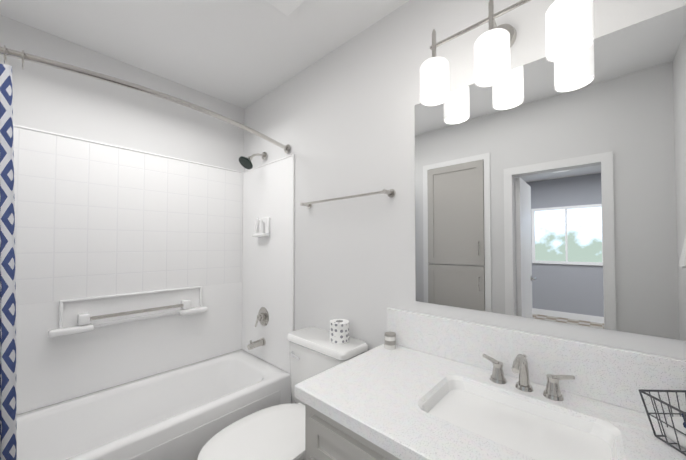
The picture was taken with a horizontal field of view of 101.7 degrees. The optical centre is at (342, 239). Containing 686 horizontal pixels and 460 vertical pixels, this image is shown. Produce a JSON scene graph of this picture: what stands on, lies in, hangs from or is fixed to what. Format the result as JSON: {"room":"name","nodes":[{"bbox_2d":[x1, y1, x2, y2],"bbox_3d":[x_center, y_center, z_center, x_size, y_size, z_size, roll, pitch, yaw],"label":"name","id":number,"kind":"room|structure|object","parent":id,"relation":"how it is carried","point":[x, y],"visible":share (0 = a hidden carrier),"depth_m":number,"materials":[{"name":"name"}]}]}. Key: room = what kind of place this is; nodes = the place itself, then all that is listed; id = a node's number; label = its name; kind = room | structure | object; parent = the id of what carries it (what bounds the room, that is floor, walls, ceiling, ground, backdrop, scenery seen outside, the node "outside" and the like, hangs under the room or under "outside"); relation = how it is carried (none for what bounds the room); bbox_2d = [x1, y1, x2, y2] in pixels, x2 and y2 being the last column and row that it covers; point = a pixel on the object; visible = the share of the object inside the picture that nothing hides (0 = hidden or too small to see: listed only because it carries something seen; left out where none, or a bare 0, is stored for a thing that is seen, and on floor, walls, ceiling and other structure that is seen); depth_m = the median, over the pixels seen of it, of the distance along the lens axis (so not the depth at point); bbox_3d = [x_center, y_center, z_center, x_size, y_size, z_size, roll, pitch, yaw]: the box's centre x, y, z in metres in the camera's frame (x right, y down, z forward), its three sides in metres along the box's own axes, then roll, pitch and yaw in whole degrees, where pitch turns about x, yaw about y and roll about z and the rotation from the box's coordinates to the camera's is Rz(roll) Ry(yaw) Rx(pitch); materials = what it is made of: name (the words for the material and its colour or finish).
{"room":"bathroom","nodes":[
{"label":"bathroom","id":0,"kind":"room"},
{"bbox_2d":[0,15,243,414],"bbox_3d":[-1.446,0.080,1.810,0.100,2.440,1.650,-1,-2,42],"label":"wall","id":1,"kind":"structure","parent":0,"point":[55,100],"depth_m":1.75,"materials":[{"name":"white paint"}]},
{"bbox_2d":[13,124,294,414],"bbox_3d":[-1.114,0.159,1.573,0.707,1.502,1.548,-1,-2,42],"label":"tub surround","id":2,"kind":"object","parent":1,"relation":"attached to","point":[102,228],"visible":1,"depth_m":1.82,"materials":[{"name":"white plastic"}]},
{"bbox_2d":[78,299,190,325],"bbox_3d":[-1.313,0.465,1.810,0.062,0.060,0.590,-1,-2,42],"label":"grab rail","id":3,"kind":"object","parent":2,"relation":"attached to","point":[84,318],"visible":0.98,"depth_m":1.73,"materials":[{"name":"silver metal"}]},
{"bbox_2d":[247,338,265,349],"bbox_3d":[-0.650,0.780,2.084,0.060,0.066,0.126,-1,-2,42],"label":"tub spout","id":4,"kind":"object","parent":2,"relation":"attached to","point":[257,343],"visible":1,"depth_m":2.07,"materials":[{"name":"silver metal"}]},
{"bbox_2d":[256,218,263,232],"bbox_3d":[-0.616,-0.096,2.102,0.037,0.105,0.038,-1,-2,42],"label":"bottle","id":5,"kind":"object","parent":2,"relation":"attached to","point":[258,226],"depth_m":2.10,"materials":[{"name":"white plastic"}]},
{"bbox_2d":[255,307,268,326],"bbox_3d":[-0.626,0.594,2.115,0.144,0.149,0.054,-1,-2,42],"label":"tub valve","id":6,"kind":"object","parent":2,"relation":"attached to","point":[263,317],"visible":1,"depth_m":2.11,"materials":[{"name":"silver metal"}]},
{"bbox_2d":[0,0,408,108],"bbox_3d":[-0.409,-1.188,0.960,2.815,0.060,1.750,-1,-2,42],"label":"ceiling","id":7,"kind":"structure","parent":0,"point":[243,54],"depth_m":1.55,"materials":[{"name":"white paint"}]},
{"bbox_2d":[266,0,304,15],"bbox_3d":[-0.272,-1.135,1.247,0.216,0.034,0.216,-1,-2,42],"label":"fan","id":8,"kind":"object","parent":7,"relation":"attached to","point":[286,7],"visible":1,"depth_m":1.33,"materials":[{"name":"white plastic"}]},
{"bbox_2d":[242,0,685,402],"bbox_3d":[0.146,0.074,1.544,2.815,2.440,0.100,-1,-2,42],"label":"wall","id":9,"kind":"structure","parent":0,"point":[340,120],"depth_m":1.47,"materials":[{"name":"white paint"}]},
{"bbox_2d":[0,47,289,152],"bbox_3d":[-0.856,-0.650,1.356,0.200,0.063,1.530,-1,-2,42],"label":"curtain rod","id":10,"kind":"object","parent":9,"relation":"attached to","point":[66,67],"visible":1,"depth_m":1.17,"materials":[{"name":"silver metal"}]},
{"bbox_2d":[4,46,6,63],"bbox_3d":[-1.185,-0.644,0.978,0.064,0.064,0.004,-1,-2,42],"label":"curtain ring","id":11,"kind":"object","parent":10,"relation":"hanging from","point":[5,59],"depth_m":0.97,"materials":[{"name":"silver metal"}]},
{"bbox_2d":[0,64,16,459],"bbox_3d":[-1.216,0.317,0.861,0.259,1.857,0.304,-1,-2,42],"label":"shower curtain","id":12,"kind":"object","parent":11,"relation":"hanging from","point":[8,429],"visible":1,"depth_m":0.92,"materials":[{"name":"fabric"}]},
{"bbox_2d":[22,50,23,68],"bbox_3d":[-1.148,-0.643,1.001,0.064,0.064,0.004,-1,-2,42],"label":"curtain ring","id":13,"kind":"object","parent":10,"relation":"hanging from","point":[22,50],"depth_m":0.98,"materials":[{"name":"silver metal"}]},
{"bbox_2d":[239,152,266,168],"bbox_3d":[-0.676,-0.597,2.085,0.112,0.158,0.203,-1,-2,42],"label":"shower head","id":14,"kind":"object","parent":9,"relation":"attached to","point":[246,162],"visible":0.98,"depth_m":2.05},
{"bbox_2d":[300,189,395,208],"bbox_3d":[-0.010,-0.225,1.575,0.664,0.044,0.071,-1,-2,42],"label":"towel rail","id":15,"kind":"object","parent":9,"relation":"attached to","point":[391,193],"visible":1,"depth_m":1.47,"materials":[{"name":"silver metal"}]},
{"bbox_2d":[420,0,593,105],"bbox_3d":[0.545,-0.707,1.007,0.532,0.285,0.180,-1,-2,42],"label":"sconce","id":16,"kind":"object","parent":9,"relation":"attached to","point":[569,29],"visible":1,"depth_m":0.93,"materials":[{"name":"white glass"}]},
{"bbox_2d":[415,5,685,340],"bbox_3d":[0.707,-0.178,0.967,0.997,0.915,0.005,-1,-2,42],"label":"wall mirror","id":17,"kind":"object","parent":9,"relation":"attached to","point":[545,189],"visible":1,"depth_m":0.93,"materials":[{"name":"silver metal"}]},
{"bbox_3d":[-0.409,1.306,0.908,2.615,0.050,1.550,-1,-2,42],"label":"floor","id":18,"kind":"structure","parent":0,"visible":0},
{"bbox_2d":[17,349,290,459],"bbox_3d":[-1.117,1.103,1.556,0.692,0.385,1.542,-1,-2,42],"label":"bathtub","id":19,"kind":"object","parent":18,"relation":"on","point":[188,412],"visible":0.77,"depth_m":1.60,"materials":[{"name":"white plastic"}]},
{"bbox_2d":[197,327,367,459],"bbox_3d":[-0.273,0.912,1.321,0.454,0.755,0.766,-1,-2,42],"label":"toilet","id":20,"kind":"object","parent":18,"relation":"on","point":[276,432],"visible":0.52,"depth_m":1.32,"materials":[{"name":"white ceramic"}]},
{"bbox_2d":[330,319,348,343],"bbox_3d":[-0.019,0.487,1.483,0.104,0.102,0.104,-1,-2,42],"label":"roll","id":21,"kind":"object","parent":20,"relation":"on","point":[339,331],"visible":1,"depth_m":1.44,"materials":[{"name":"white paper"}]},
{"bbox_2d":[294,308,685,459],"bbox_3d":[0.455,0.804,0.780,1.148,0.950,0.588,-1,-2,42],"label":"bathroom vanity","id":22,"kind":"object","parent":18,"relation":"on","point":[427,388],"visible":0.92,"depth_m":0.85,"materials":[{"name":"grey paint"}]},
{"bbox_2d":[384,332,395,349],"bbox_3d":[0.220,0.472,1.300,0.054,0.068,0.054,-1,-2,42],"label":"candle jar","id":23,"kind":"object","parent":22,"relation":"on","point":[389,340],"visible":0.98,"depth_m":1.28,"materials":[{"name":"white glass"}]},
{"bbox_2d":[482,354,574,400],"bbox_3d":[0.571,0.434,0.897,0.264,0.127,0.157,-1,-2,42],"label":"faucet","id":24,"kind":"object","parent":22,"relation":"on","point":[552,391],"visible":1,"depth_m":0.91,"materials":[{"name":"silver metal"}]},
{"bbox_2d":[639,389,685,455],"bbox_3d":[0.835,0.424,0.600,0.269,0.132,0.279,-1,-2,42],"label":"wire basket","id":25,"kind":"object","parent":22,"relation":"on","point":[675,431],"visible":1,"depth_m":0.67,"materials":[{"name":"grey metal"}]}
]}

